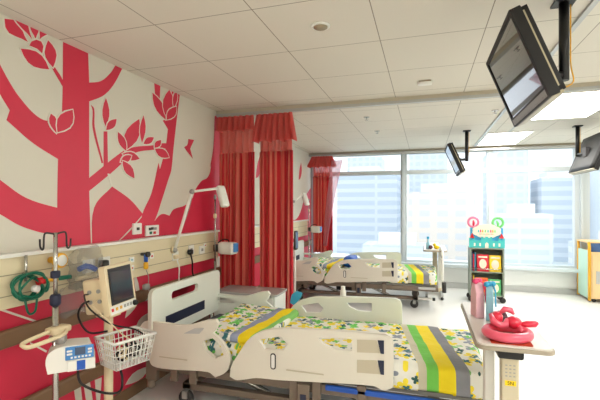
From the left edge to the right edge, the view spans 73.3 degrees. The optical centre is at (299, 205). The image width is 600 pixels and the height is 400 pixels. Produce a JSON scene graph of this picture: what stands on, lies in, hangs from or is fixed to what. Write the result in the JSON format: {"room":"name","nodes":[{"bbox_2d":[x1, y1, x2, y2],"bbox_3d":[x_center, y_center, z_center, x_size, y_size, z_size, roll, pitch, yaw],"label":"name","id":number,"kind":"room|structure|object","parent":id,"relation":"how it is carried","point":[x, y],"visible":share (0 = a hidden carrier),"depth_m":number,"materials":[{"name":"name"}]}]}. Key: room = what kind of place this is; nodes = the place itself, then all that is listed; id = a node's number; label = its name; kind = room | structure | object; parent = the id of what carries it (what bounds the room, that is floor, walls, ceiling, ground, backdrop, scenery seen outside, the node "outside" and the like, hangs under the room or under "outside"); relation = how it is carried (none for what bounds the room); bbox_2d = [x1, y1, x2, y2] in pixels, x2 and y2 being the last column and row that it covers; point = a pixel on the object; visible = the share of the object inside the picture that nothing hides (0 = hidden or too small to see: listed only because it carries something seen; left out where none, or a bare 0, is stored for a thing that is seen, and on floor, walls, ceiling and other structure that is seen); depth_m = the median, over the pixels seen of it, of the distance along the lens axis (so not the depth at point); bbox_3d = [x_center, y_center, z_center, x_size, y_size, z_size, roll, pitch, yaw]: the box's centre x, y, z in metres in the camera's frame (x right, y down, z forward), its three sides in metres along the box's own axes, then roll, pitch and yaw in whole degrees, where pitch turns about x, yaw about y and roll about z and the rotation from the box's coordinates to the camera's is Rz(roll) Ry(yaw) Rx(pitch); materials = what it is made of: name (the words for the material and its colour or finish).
{"room":"hospital room","nodes":[
{"label":"hospital room","id":0,"kind":"room"},
{"bbox_2d":[0,13,310,399],"bbox_3d":[-1.552,0.276,2.836,0.158,2.691,12.000,0,0,17],"label":"wall","id":1,"kind":"structure","parent":0,"point":[92,148],"depth_m":2.82,"materials":[{"name":"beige paint"}]},
{"bbox_2d":[0,230,219,310],"bbox_3d":[-1.591,0.417,2.335,0.071,0.305,4.520,0,0,17],"label":"bedhead trunking","id":2,"kind":"object","parent":1,"relation":"attached to","point":[201,242],"visible":0.73,"depth_m":2.83,"materials":[{"name":"beige"}]},
{"bbox_2d":[10,255,49,314],"bbox_3d":[-1.534,0.451,2.295,0.100,0.342,0.225,0,0,17],"label":"tubing","id":3,"kind":"object","parent":2,"relation":"hanging from","point":[25,275],"visible":0.99,"depth_m":2.28,"materials":[{"name":"teal plastic"}]},
{"bbox_2d":[35,253,71,284],"bbox_3d":[-1.488,0.375,2.458,0.109,0.178,0.236,0,0,17],"label":"oxygen regulator","id":4,"kind":"object","parent":2,"relation":"attached to","point":[62,257],"visible":0.71,"depth_m":2.44,"materials":[{"name":"orange plastic"}]},
{"bbox_2d":[58,275,71,279],"bbox_3d":[-1.489,0.450,2.528,0.028,0.028,0.099,0,0,41],"label":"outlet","id":5,"kind":"object","parent":4,"relation":"attached to","point":[64,277],"depth_m":2.53,"materials":[{"name":"teal plastic"}]},
{"bbox_2d":[82,259,94,273],"bbox_3d":[-1.440,0.410,2.749,0.013,0.090,0.100,0,0,17],"label":"socket","id":6,"kind":"object","parent":2,"relation":"attached to","point":[89,261],"depth_m":2.74,"materials":[{"name":"white plastic"}]},
{"bbox_2d":[98,260,108,267],"bbox_3d":[-1.383,0.507,2.797,0.071,0.254,0.134,0,0,17],"label":"adapter","id":7,"kind":"object","parent":2,"relation":"attached to","point":[101,263],"visible":0.26,"depth_m":2.81,"materials":[{"name":"black plastic"}]},
{"bbox_2d":[98,256,109,264],"bbox_3d":[-1.399,0.410,2.882,0.013,0.090,0.100,0,0,17],"label":"socket","id":8,"kind":"object","parent":2,"relation":"attached to","point":[99,257],"depth_m":2.88,"materials":[{"name":"white plastic"}]},
{"bbox_2d":[140,252,150,300],"bbox_3d":[-1.245,0.570,3.276,0.075,0.405,0.086,0,0,17],"label":"suction regulator","id":9,"kind":"object","parent":2,"relation":"attached to","point":[146,255],"visible":0.92,"depth_m":3.24,"materials":[{"name":"blue plastic"}]},
{"bbox_2d":[143,262,148,268],"bbox_3d":[-1.244,0.480,3.253,0.040,0.060,0.039,0,0,17],"label":"cup","id":10,"kind":"object","parent":9,"relation":"on","point":[145,266],"depth_m":3.24,"materials":[{"name":"orange plastic"}]},
{"bbox_2d":[172,251,178,260],"bbox_3d":[-1.144,0.460,3.704,0.013,0.080,0.090,0,0,17],"label":"socket","id":11,"kind":"object","parent":2,"relation":"attached to","point":[177,252],"depth_m":3.70,"materials":[{"name":"white plastic"}]},
{"bbox_2d":[173,254,179,280],"bbox_3d":[-1.126,0.589,3.691,0.046,0.287,0.066,0,0,17],"label":"cable","id":12,"kind":"object","parent":2,"relation":"hanging from","point":[176,256],"visible":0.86,"depth_m":3.69,"materials":[{"name":"beige plastic"}]},
{"bbox_2d":[187,249,193,275],"bbox_3d":[-1.052,0.576,3.911,0.044,0.313,0.092,0,0,28],"label":"power cable","id":13,"kind":"object","parent":2,"relation":"hanging from","point":[190,251],"visible":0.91,"depth_m":3.89,"materials":[{"name":"black plastic"}]},
{"bbox_2d":[170,185,229,252],"bbox_3d":[-0.923,0.117,3.740,0.533,0.626,0.136,0,0,-28],"label":"reading lamp","id":14,"kind":"object","parent":2,"relation":"attached to","point":[221,191],"visible":1,"depth_m":3.69,"materials":[{"name":"beige plastic"}]},
{"bbox_2d":[199,245,204,253],"bbox_3d":[-1.008,0.450,4.143,0.013,0.080,0.100,0,0,17],"label":"socket","id":15,"kind":"object","parent":2,"relation":"attached to","point":[201,247],"depth_m":4.14,"materials":[{"name":"white plastic"}]},
{"bbox_3d":[-1.422,0.407,2.665,0.125,0.288,0.258,0,0,17],"label":"plastic bag","id":16,"kind":"object","parent":2,"relation":"hanging from","visible":0},
{"bbox_2d":[75,263,97,280],"bbox_3d":[-1.410,0.430,2.666,0.044,0.107,0.160,0,0,17],"label":"tube","id":17,"kind":"object","parent":16,"relation":"in","point":[84,266],"visible":1,"depth_m":2.65,"materials":[{"name":"blue plastic"}]},
{"bbox_2d":[132,223,141,234],"bbox_3d":[-1.324,0.185,3.278,0.024,0.090,0.100,0,0,17],"label":"panel","id":18,"kind":"object","parent":1,"relation":"attached to","point":[136,227],"visible":1,"depth_m":3.26,"materials":[{"name":"white plastic"}]},
{"bbox_2d":[21,285,259,399],"bbox_3d":[-1.446,1.170,2.855,0.041,0.104,11.400,0,0,17],"label":"guard rail","id":19,"kind":"object","parent":1,"relation":"attached to","point":[69,384],"visible":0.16,"depth_m":2.66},
{"bbox_2d":[145,225,158,235],"bbox_3d":[-1.268,0.210,3.460,0.024,0.090,0.170,0,0,17],"label":"panel","id":20,"kind":"object","parent":1,"relation":"attached to","point":[150,230],"visible":1,"depth_m":3.44,"materials":[{"name":"white plastic"}]},
{"bbox_2d":[113,284,301,399],"bbox_3d":[-1.478,1.485,2.813,0.012,0.090,11.500,0,0,17],"label":"baseboard","id":21,"kind":"structure","parent":1,"relation":"attached to","point":[134,389],"depth_m":3.26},
{"bbox_2d":[216,115,254,287],"bbox_3d":[-0.711,0.085,4.482,0.469,2.190,0.146,0,0,17],"label":"privacy curtain","id":22,"kind":"object","parent":1,"relation":"hanging from","point":[237,154],"visible":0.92,"depth_m":4.45,"materials":[{"name":"red fabric"}]},
{"bbox_2d":[219,152,248,287],"bbox_3d":[-0.707,0.295,4.484,0.427,1.770,0.140,0,0,17],"label":"drape","id":23,"kind":"object","parent":22,"relation":"hanging from","point":[233,166],"depth_m":4.48,"materials":[{"name":"red fabric"}]},
{"bbox_2d":[252,112,296,308],"bbox_3d":[-0.271,0.085,4.327,0.523,2.190,0.174,0,0,17],"label":"privacy curtain","id":24,"kind":"object","parent":1,"relation":"hanging from","point":[275,132],"visible":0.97,"depth_m":4.33,"materials":[{"name":"red fabric"}]},
{"bbox_2d":[260,150,290,308],"bbox_3d":[-0.263,0.295,4.343,0.378,1.770,0.136,0,0,17],"label":"drape","id":25,"kind":"object","parent":24,"relation":"hanging from","point":[275,165],"depth_m":4.34,"materials":[{"name":"red fabric"}]},
{"bbox_2d":[255,219,308,247],"bbox_3d":[-0.367,0.417,6.290,0.071,0.305,3.400,0,0,17],"label":"bedhead trunking","id":26,"kind":"object","parent":1,"relation":"attached to","point":[301,226],"visible":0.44,"depth_m":7.28,"materials":[{"name":"beige"}]},
{"bbox_2d":[293,193,309,205],"bbox_3d":[-0.074,0.107,6.512,0.471,0.646,0.138,0,0,-21],"label":"reading lamp","id":27,"kind":"object","parent":26,"relation":"attached to","point":[303,195],"visible":0.61,"depth_m":6.54,"materials":[{"name":"beige plastic"}]},
{"bbox_2d":[216,82,599,116],"bbox_3d":[2.984,-1.038,3.381,8.199,0.065,0.095,0,0,17],"label":"trim","id":28,"kind":"structure","parent":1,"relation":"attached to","point":[589,86],"depth_m":3.99,"materials":[{"name":"beige"}]},
{"bbox_2d":[0,0,599,152],"bbox_3d":[2.433,-1.120,1.602,8.500,0.100,12.000,0,0,17],"label":"ceiling","id":29,"kind":"structure","parent":0,"point":[218,55],"depth_m":2.81,"materials":[{"name":"tile"}]},
{"bbox_2d":[311,21,329,30],"bbox_3d":[0.122,-1.063,2.391,0.112,0.014,0.112,0,0,17],"label":"recessed light","id":30,"kind":"object","parent":29,"relation":"in","point":[320,25],"visible":1,"depth_m":2.37,"materials":[{"name":"white plastic"}]},
{"bbox_2d":[417,80,431,85],"bbox_3d":[1.070,-1.055,3.457,0.120,0.030,0.082,0,0,17],"label":"ceiling sensor","id":31,"kind":"object","parent":29,"relation":"attached to","point":[424,82],"visible":1,"depth_m":3.43,"materials":[{"name":"white plastic"}]},
{"bbox_2d":[445,130,470,176],"bbox_3d":[2.236,-0.754,5.694,0.336,0.633,0.720,0,0,17],"label":"television","id":32,"kind":"object","parent":29,"relation":"hanging from","point":[454,159],"visible":1,"depth_m":5.66,"materials":[{"name":"black plastic"}]},
{"bbox_2d":[476,131,534,145],"bbox_3d":[3.219,-1.064,6.410,0.620,0.012,1.250,0,0,17],"label":"recessed light","id":33,"kind":"object","parent":29,"relation":"in","point":[511,138],"visible":0.96,"depth_m":6.34,"materials":[{"name":"white plastic"}]},
{"bbox_2d":[486,0,575,126],"bbox_3d":[1.196,-0.765,2.016,0.397,0.610,0.700,0,0,17],"label":"television","id":34,"kind":"object","parent":29,"relation":"hanging from","point":[526,77],"visible":1,"depth_m":1.93,"materials":[{"name":"black plastic"}]},
{"bbox_2d":[473,0,599,146],"bbox_3d":[1.990,-1.062,3.571,0.030,0.015,7.600,0,0,17],"label":"trim","id":35,"kind":"structure","parent":29,"relation":"attached to","point":[593,3],"depth_m":2.38,"materials":[{"name":"silver metal"}]},
{"bbox_2d":[530,90,599,119],"bbox_3d":[2.942,-1.064,4.297,0.620,0.012,1.250,0,0,17],"label":"recessed light","id":36,"kind":"object","parent":29,"relation":"in","point":[587,103],"visible":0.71,"depth_m":4.30,"materials":[{"name":"white plastic"}]},
{"bbox_2d":[568,125,599,174],"bbox_3d":[3.702,-0.747,5.135,0.252,0.646,0.850,0,0,17],"label":"television","id":37,"kind":"object","parent":29,"relation":"hanging from","point":[587,155],"visible":1,"depth_m":5.14,"materials":[{"name":"black"}]},
{"bbox_2d":[128,283,599,399],"bbox_3d":[2.433,1.580,1.602,8.500,0.100,12.000,0,0,17],"label":"floor","id":38,"kind":"structure","parent":0,"point":[570,324],"depth_m":4.55,"materials":[{"name":"white plastic"}]},
{"bbox_2d":[39,231,71,399],"bbox_3d":[-1.356,0.835,2.216,0.363,1.390,0.343,0,0,17],"label":"pole","id":39,"kind":"object","parent":38,"relation":"on","point":[55,298],"visible":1,"depth_m":2.20,"materials":[{"name":"silver metal"}]},
{"bbox_2d":[19,323,70,349],"bbox_3d":[-1.333,0.708,2.113,0.133,0.105,0.291,0,0,17],"label":"handle","id":40,"kind":"object","parent":39,"relation":"attached to","point":[61,331],"visible":0.98,"depth_m":2.14,"materials":[{"name":"beige plastic"}]},
{"bbox_2d":[45,337,123,394],"bbox_3d":[-1.192,0.922,2.259,0.409,0.351,0.191,0,0,-39],"label":"pump","id":41,"kind":"object","parent":39,"relation":"attached to","point":[76,354],"visible":0.98,"depth_m":2.16,"materials":[{"name":"white plastic"}]},
{"bbox_2d":[93,313,156,399],"bbox_3d":[-1.109,1.093,2.434,0.452,0.875,0.348,0,0,17],"label":"monitor stand","id":42,"kind":"object","parent":38,"relation":"on","point":[107,353],"visible":0.91,"depth_m":2.41,"materials":[{"name":"beige plastic"}]},
{"bbox_2d":[77,261,148,338],"bbox_3d":[-1.114,0.584,2.445,0.368,0.459,0.340,0,0,17],"label":"patient monitor","id":43,"kind":"object","parent":42,"relation":"attached to","point":[110,294],"visible":0.94,"depth_m":2.39,"materials":[{"name":"beige plastic"}]},
{"bbox_2d":[116,344,127,359],"bbox_3d":[-1.048,0.866,2.392,0.082,0.093,0.127,0,0,2],"label":"lead","id":44,"kind":"object","parent":42,"relation":"in","point":[126,349],"visible":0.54,"depth_m":2.37,"materials":[{"name":"beige plastic"}]},
{"bbox_2d":[93,325,156,371],"bbox_3d":[-1.039,0.847,2.401,0.224,0.172,0.271,0,0,35],"label":"wire basket","id":45,"kind":"object","parent":42,"relation":"on","point":[107,353],"depth_m":2.37,"materials":[{"name":"white plastic"}]},
{"bbox_2d":[116,341,140,361],"bbox_3d":[-1.034,0.861,2.406,0.122,0.105,0.127,0,0,17],"label":"lead","id":46,"kind":"object","parent":42,"relation":"in","point":[131,342],"visible":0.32,"depth_m":2.40,"materials":[{"name":"black plastic"}]},
{"bbox_2d":[213,195,216,269],"bbox_3d":[-0.886,0.705,4.252,0.272,1.650,0.248,0,0,17],"label":"stand","id":47,"kind":"object","parent":38,"relation":"on","point":[215,197],"visible":0.2,"depth_m":4.25,"materials":[{"name":"silver metal"}]},
{"bbox_2d":[213,239,237,254],"bbox_3d":[-0.783,0.428,4.268,0.250,0.165,0.130,0,0,27],"label":"pump","id":48,"kind":"object","parent":47,"relation":"attached to","point":[228,248],"visible":0.98,"depth_m":4.21,"materials":[{"name":"white plastic"}]},
{"bbox_2d":[220,285,286,308],"bbox_3d":[-0.501,1.198,4.164,0.680,0.665,0.360,0,0,17],"label":"locker","id":49,"kind":"object","parent":38,"relation":"on","point":[277,299],"visible":0.2,"depth_m":4.08,"materials":[{"name":"white"}]},
{"bbox_2d":[293,231,299,300],"bbox_3d":[-0.083,0.960,6.327,0.320,1.140,0.320,0,0,17],"label":"pole","id":50,"kind":"object","parent":38,"relation":"on","point":[295,232],"visible":0.65,"depth_m":6.31,"materials":[{"name":"grey plastic"}]},
{"bbox_2d":[301,199,316,286],"bbox_3d":[0.181,0.695,7.648,0.272,1.670,0.248,0,0,17],"label":"stand","id":51,"kind":"object","parent":38,"relation":"on","point":[308,199],"visible":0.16,"depth_m":7.64,"materials":[{"name":"silver metal"}]},
{"bbox_2d":[308,224,321,232],"bbox_3d":[0.284,0.428,7.664,0.250,0.165,0.130,0,0,27],"label":"pump","id":52,"kind":"object","parent":51,"relation":"attached to","point":[313,229],"visible":1,"depth_m":7.62,"materials":[{"name":"white plastic"}]},
{"bbox_2d":[140,270,478,399],"bbox_3d":[0.108,1.079,3.186,2.451,0.898,1.050,0,0,17],"label":"hospital bed","id":53,"kind":"object","parent":38,"relation":"on","point":[307,364],"depth_m":2.88,"materials":[{"name":"white plastic"}]},
{"bbox_2d":[340,286,345,295],"bbox_3d":[0.392,0.880,3.668,0.056,0.300,0.055,0,0,17],"label":"bottle","id":54,"kind":"object","parent":53,"relation":"attached to","point":[342,291],"visible":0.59,"depth_m":3.65,"materials":[{"name":"white plastic"}]},
{"bbox_2d":[206,316,482,399],"bbox_3d":[0.313,1.074,3.122,2.007,0.176,0.924,0,0,17],"label":"quilt","id":55,"kind":"object","parent":53,"relation":"on","point":[426,358],"visible":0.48,"depth_m":2.78,"materials":[{"name":"multicoloured fabric"}]},
{"bbox_2d":[212,303,298,343],"bbox_3d":[-0.405,0.960,3.343,0.582,0.088,0.866,0,0,17],"label":"quilt","id":56,"kind":"object","parent":55,"relation":"on","point":[242,322],"visible":0.74,"depth_m":3.28,"materials":[{"name":"multicoloured fabric"}]},
{"bbox_2d":[293,240,445,307],"bbox_3d":[1.035,1.080,6.667,2.565,0.900,1.050,0,0,17],"label":"hospital bed","id":57,"kind":"object","parent":38,"relation":"on","point":[358,277],"visible":0.77,"depth_m":6.24,"materials":[{"name":"white plastic"}]},
{"bbox_2d":[312,263,436,284],"bbox_3d":[1.186,1.074,6.620,2.007,0.176,0.924,0,0,17],"label":"quilt","id":58,"kind":"object","parent":57,"relation":"on","point":[407,273],"visible":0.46,"depth_m":6.05,"materials":[{"name":"multicoloured fabric"}]},
{"bbox_2d":[314,257,343,268],"bbox_3d":[0.468,0.960,6.841,0.582,0.088,0.866,0,0,17],"label":"pillow","id":59,"kind":"object","parent":58,"relation":"on","point":[323,262],"visible":0.5,"depth_m":6.67,"materials":[{"name":"multicoloured fabric"}]},
{"bbox_2d":[343,255,357,266],"bbox_3d":[0.848,0.900,6.729,0.200,0.170,0.530,0,0,17],"label":"rolled blanket","id":60,"kind":"object","parent":58,"relation":"on","point":[348,256],"visible":0.52,"depth_m":6.54,"materials":[{"name":"blue fabric"}]},
{"bbox_2d":[423,245,446,299],"bbox_3d":[2.265,1.110,6.794,0.360,0.840,1.080,0,0,17],"label":"table","id":61,"kind":"object","parent":38,"relation":"on","point":[434,251],"visible":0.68,"depth_m":6.89,"materials":[{"name":"beige plastic"}]},
{"bbox_2d":[426,236,429,248],"bbox_3d":[2.059,0.590,6.481,0.064,0.200,0.064,0,0,17],"label":"bottle","id":62,"kind":"object","parent":61,"relation":"on","point":[427,243],"visible":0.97,"depth_m":6.46,"materials":[{"name":"blue"}]},
{"bbox_2d":[466,246,505,302],"bbox_3d":[3.003,1.099,6.523,0.550,0.863,0.321,0,0,17],"label":"trolley","id":63,"kind":"object","parent":38,"relation":"on","point":[488,251],"visible":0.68,"depth_m":6.50,"materials":[{"name":"grey metal"}]},
{"bbox_2d":[467,216,479,227],"bbox_3d":[2.801,0.416,6.513,0.188,0.500,0.038,0,0,17],"label":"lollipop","id":64,"kind":"object","parent":63,"relation":"on","point":[473,225],"visible":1,"depth_m":6.50,"materials":[{"name":"pink plastic"}]},
{"bbox_2d":[473,251,475,270],"bbox_3d":[2.848,0.896,6.577,0.020,0.290,0.190,0,0,17],"label":"upright book","id":65,"kind":"object","parent":63,"relation":"on","point":[474,252],"visible":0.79,"depth_m":6.50,"materials":[{"name":"blue paper"}]},
{"bbox_2d":[475,277,487,294],"bbox_3d":[2.904,1.278,6.438,0.180,0.270,0.048,0,0,17],"label":"picture book","id":66,"kind":"object","parent":63,"relation":"on","point":[482,278],"visible":0.25,"depth_m":6.43,"materials":[{"name":"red paper"}]},
{"bbox_2d":[477,254,488,271],"bbox_3d":[2.918,0.908,6.434,0.170,0.270,0.048,0,0,17],"label":"picture book","id":67,"kind":"object","parent":63,"relation":"on","point":[482,259],"visible":1,"depth_m":6.43,"materials":[{"name":"red paper"}]},
{"bbox_2d":[478,256,486,267],"bbox_3d":[2.916,0.898,6.427,0.129,0.196,0.025,0,0,17],"label":"picture","id":68,"kind":"object","parent":67,"relation":"attached to","point":[482,260],"depth_m":6.43,"materials":[{"name":"red paper"}]},
{"bbox_2d":[469,224,504,247],"bbox_3d":[2.970,0.478,6.414,0.520,0.375,0.049,0,0,17],"label":"sign","id":69,"kind":"object","parent":63,"relation":"on","point":[482,235],"visible":1,"depth_m":6.40,"materials":[{"name":"blue"}]},
{"bbox_2d":[472,248,502,249],"bbox_3d":[3.000,0.676,6.514,0.450,0.018,0.300,0,0,17],"label":"shelf","id":70,"kind":"object","parent":63,"relation":"attached to","point":[472,248],"depth_m":6.39,"materials":[{"name":"grey"}]},
{"bbox_2d":[472,269,502,273],"bbox_3d":[3.000,1.051,6.514,0.450,0.018,0.300,0,0,17],"label":"shelf","id":71,"kind":"object","parent":63,"relation":"attached to","point":[476,271],"depth_m":6.38,"materials":[{"name":"grey"}]},
{"bbox_2d":[488,279,500,295],"bbox_3d":[3.085,1.288,6.381,0.180,0.250,0.046,0,0,17],"label":"picture book","id":72,"kind":"object","parent":63,"relation":"on","point":[498,282],"visible":0.49,"depth_m":6.36,"materials":[{"name":"green paper"}]},
{"bbox_2d":[493,281,499,292],"bbox_3d":[3.083,1.279,6.374,0.137,0.181,0.023,0,0,17],"label":"picture","id":73,"kind":"object","parent":72,"relation":"attached to","point":[497,287],"depth_m":6.36,"materials":[{"name":"green"}]},
{"bbox_2d":[489,255,500,271],"bbox_3d":[3.090,0.913,6.380,0.170,0.260,0.047,0,0,17],"label":"picture book","id":74,"kind":"object","parent":63,"relation":"on","point":[494,260],"visible":1,"depth_m":6.37,"materials":[{"name":"yellow paper"}]},
{"bbox_2d":[491,257,499,268],"bbox_3d":[3.088,0.903,6.373,0.129,0.189,0.024,0,0,17],"label":"picture","id":75,"kind":"object","parent":74,"relation":"attached to","point":[495,261],"depth_m":6.37,"materials":[{"name":"beige paper"}]},
{"bbox_2d":[491,217,503,227],"bbox_3d":[3.145,0.418,6.407,0.188,0.495,0.038,0,0,17],"label":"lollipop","id":76,"kind":"object","parent":63,"relation":"on","point":[495,218],"visible":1,"depth_m":6.39,"materials":[{"name":"green plastic"}]},
{"bbox_2d":[461,302,554,399],"bbox_3d":[1.172,1.110,2.349,0.360,0.840,1.080,0,0,17],"label":"table","id":77,"kind":"object","parent":38,"relation":"on","point":[509,356],"visible":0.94,"depth_m":2.04,"materials":[{"name":"white laminate"}]},
{"bbox_2d":[471,278,485,317],"bbox_3d":[1.115,0.571,2.524,0.078,0.238,0.100,0,0,3],"label":"water bottle","id":78,"kind":"object","parent":77,"relation":"on","point":[477,292],"visible":0.98,"depth_m":2.49,"materials":[{"name":"pink plastic"}]},
{"bbox_2d":[483,281,496,320],"bbox_3d":[1.163,0.575,2.466,0.073,0.228,0.120,0,0,26],"label":"water bottle","id":79,"kind":"object","parent":77,"relation":"on","point":[490,285],"visible":0.98,"depth_m":2.42,"materials":[{"name":"blue plastic"}]},
{"bbox_2d":[490,332,532,346],"bbox_3d":[1.094,0.688,2.132,0.190,0.003,0.280,0,0,17],"label":"card","id":80,"kind":"object","parent":77,"relation":"on","point":[529,344],"visible":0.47,"depth_m":2.01,"materials":[{"name":"red"}]},
{"bbox_2d":[481,323,533,343],"bbox_3d":[1.079,0.659,2.100,0.246,0.048,0.238,0,0,17],"label":"ring","id":81,"kind":"object","parent":80,"relation":"on","point":[489,330],"visible":0.92,"depth_m":2.02,"materials":[{"name":"red"}]},
{"bbox_2d":[489,306,538,332],"bbox_3d":[1.139,0.606,2.152,0.241,0.124,0.114,0,0,17],"label":"animal","id":82,"kind":"object","parent":81,"relation":"on","point":[496,317],"visible":0.98,"depth_m":2.13},
{"bbox_2d":[576,239,599,301],"bbox_3d":[5.296,1.048,6.422,1.380,0.965,0.521,0,0,17],"label":"base cabinet","id":83,"kind":"object","parent":38,"relation":"on","point":[588,260],"visible":1,"depth_m":6.40,"materials":[{"name":"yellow wood"}]},
{"bbox_2d":[315,252,467,261],"bbox_3d":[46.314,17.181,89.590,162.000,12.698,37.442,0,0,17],"label":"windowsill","id":84,"kind":"structure","parent":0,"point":[333,254],"depth_m":85.22,"materials":[{"name":"white"}]},
{"bbox_2d":[309,143,580,156],"bbox_3d":[4.119,-1.038,7.050,8.199,0.065,0.175,0,0,17],"label":"trim","id":85,"kind":"structure","parent":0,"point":[560,145],"depth_m":7.44,"materials":[{"name":"beige metal"}]},
{"bbox_2d":[307,156,336,252],"bbox_3d":[0.437,-0.040,8.030,0.632,1.940,0.188,0,0,17],"label":"privacy curtain","id":86,"kind":"object","parent":85,"relation":"hanging from","point":[322,166],"visible":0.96,"depth_m":8.03,"materials":[{"name":"red fabric"}]},
{"bbox_2d":[313,176,328,252],"bbox_3d":[0.452,0.170,8.066,0.393,1.520,0.111,0,0,17],"label":"drape","id":87,"kind":"object","parent":86,"relation":"hanging from","point":[320,183],"depth_m":8.06,"materials":[{"name":"red fabric"}]},
{"bbox_2d":[437,267,576,288],"bbox_3d":[4.165,1.330,7.200,8.200,0.400,0.120,0,0,17],"label":"wall","id":88,"kind":"structure","parent":0,"point":[456,275],"depth_m":7.16,"materials":[{"name":"white paint"}]},
{"bbox_2d":[401,261,578,272],"bbox_3d":[4.142,1.103,7.124,8.200,0.055,0.280,0,0,17],"label":"trim","id":89,"kind":"structure","parent":88,"relation":"on","point":[524,268],"depth_m":7.07,"materials":[{"name":"white"}]},
{"bbox_2d":[437,282,580,294],"bbox_3d":[4.145,1.480,7.133,8.200,0.100,0.020,0,0,17],"label":"baseboard","id":90,"kind":"structure","parent":88,"relation":"attached to","point":[448,284],"depth_m":7.14,"materials":[{"name":"silver metal"}]},
{"bbox_3d":[4.165,-1.050,7.200,8.200,0.040,0.120,0,0,17],"label":"wall header","id":91,"kind":"structure","parent":0,"visible":0},
{"bbox_2d":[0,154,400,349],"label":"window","id":92,"kind":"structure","parent":91,"relation":"in","point":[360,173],"depth_m":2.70,"materials":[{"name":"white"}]},
{"bbox_2d":[401,150,486,263],"bbox_3d":[2.695,0.022,7.640,1.529,2.105,0.150,0,0,17],"label":"window","id":93,"kind":"structure","parent":91,"relation":"in","point":[404,172],"depth_m":7.78,"materials":[{"name":"white metal"}]},
{"bbox_2d":[486,147,573,267],"bbox_3d":[4.090,0.022,7.208,1.389,2.105,0.150,0,0,17],"label":"window","id":94,"kind":"structure","parent":91,"relation":"in","point":[491,170],"depth_m":7.30,"materials":[{"name":"white metal"}]},
{"bbox_2d":[572,147,599,267],"bbox_3d":[5.505,0.022,6.759,1.579,2.105,0.170,0,0,17],"label":"window","id":95,"kind":"structure","parent":91,"relation":"in","point":[580,182],"depth_m":6.92,"materials":[{"name":"white metal"}]},
{"label":"outside","id":96,"kind":"structure","parent":0,"visible":0},
{"bbox_2d":[333,216,567,264],"bbox_3d":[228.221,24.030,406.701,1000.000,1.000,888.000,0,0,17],"label":"ground","id":97,"kind":"structure","parent":96,"point":[334,217],"depth_m":332.73,"materials":[{"name":"white"}]},
{"bbox_2d":[347,156,384,171],"bbox_3d":[44.996,-5.470,271.328,22.000,58.000,25.000,0,0,17],"label":"office tower","id":98,"kind":"structure","parent":97,"relation":"on","point":[364,160],"depth_m":259.89,"materials":[{"name":"white"}]},
{"bbox_2d":[337,166,400,253],"bbox_3d":[36.283,2.280,205.983,28.000,42.500,35.000,0,0,17],"label":"office tower","id":99,"kind":"structure","parent":97,"relation":"on","point":[367,206],"depth_m":189.91,"materials":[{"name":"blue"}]},
{"bbox_2d":[350,166,383,171],"bbox_3d":[34.946,-17.470,206.397,14.000,3.000,29.000,0,0,17],"label":"plant","id":100,"kind":"object","parent":99,"relation":"on","point":[359,168],"depth_m":192.62,"materials":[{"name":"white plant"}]},
{"bbox_2d":[362,232,438,258],"bbox_3d":[28.332,15.530,112.660,20.000,16.000,12.000,0,0,17],"label":"office tower","id":101,"kind":"structure","parent":97,"relation":"on","point":[387,241],"depth_m":109.03,"materials":[{"name":"white"}]},
{"bbox_2d":[378,232,415,244],"bbox_3d":[27.376,9.030,112.956,10.000,3.000,6.000,0,0,17],"label":"plant","id":102,"kind":"object","parent":101,"relation":"on","point":[391,238],"depth_m":110.37,"materials":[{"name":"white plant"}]},
{"bbox_2d":[409,153,447,191],"bbox_3d":[73.381,-3.970,231.137,20.000,55.000,25.000,0,0,17],"label":"office tower","id":103,"kind":"structure","parent":97,"relation":"on","point":[420,161],"depth_m":219.44,"materials":[{"name":"white glass"}]},
{"bbox_2d":[408,183,475,260],"bbox_3d":[53.307,7.730,153.606,22.500,31.600,25.000,0,0,17],"label":"office tower","id":104,"kind":"structure","parent":97,"relation":"on","point":[441,213],"depth_m":141.54,"materials":[{"name":"white"}]},
{"bbox_2d":[421,183,453,191],"bbox_3d":[52.232,-6.570,153.939,11.250,3.000,19.000,0,0,17],"label":"plant","id":105,"kind":"object","parent":104,"relation":"on","point":[443,187],"depth_m":144.81,"materials":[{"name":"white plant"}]},
{"bbox_2d":[483,151,527,224],"bbox_3d":[96.250,-1.970,190.037,16.000,51.000,20.000,0,0,17],"label":"office tower","id":106,"kind":"structure","parent":97,"relation":"on","point":[509,188],"depth_m":180.59,"materials":[{"name":"white glass"}]},
{"bbox_2d":[496,204,552,264],"bbox_3d":[67.203,11.430,121.564,13.000,24.200,12.000,0,0,17],"label":"office tower","id":107,"kind":"structure","parent":97,"relation":"on","point":[528,234],"depth_m":116.00,"materials":[{"name":"white glass"}]},
{"bbox_2d":[507,204,534,213],"bbox_3d":[66.582,0.830,121.756,6.500,3.000,6.000,0,0,17],"label":"plant","id":108,"kind":"object","parent":107,"relation":"on","point":[511,208],"depth_m":119.03,"materials":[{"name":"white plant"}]},
{"bbox_2d":[530,171,571,261],"bbox_3d":[112.922,4.280,179.642,14.000,38.500,20.000,0,0,17],"label":"office tower","id":109,"kind":"structure","parent":97,"relation":"on","point":[551,193],"depth_m":170.52,"materials":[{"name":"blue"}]},
{"bbox_2d":[538,171,565,178],"bbox_3d":[112.253,-13.470,179.849,7.000,3.000,14.000,0,0,17],"label":"plant","id":110,"kind":"object","parent":109,"relation":"on","point":[559,174],"depth_m":173.51,"materials":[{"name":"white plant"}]},
{"bbox_2d":[568,231,599,265],"bbox_3d":[87.059,15.030,102.856,30.000,17.000,8.000,0,0,17],"label":"office tower","id":111,"kind":"structure","parent":97,"relation":"on","point":[569,242],"depth_m":109.27,"materials":[{"name":"white"}]},
{"bbox_2d":[590,171,599,239],"bbox_3d":[127.592,0.030,159.399,18.000,47.000,20.000,0,0,17],"label":"office tower","id":112,"kind":"structure","parent":97,"relation":"on","point":[594,175],"depth_m":163.39,"materials":[{"name":"white glass"}]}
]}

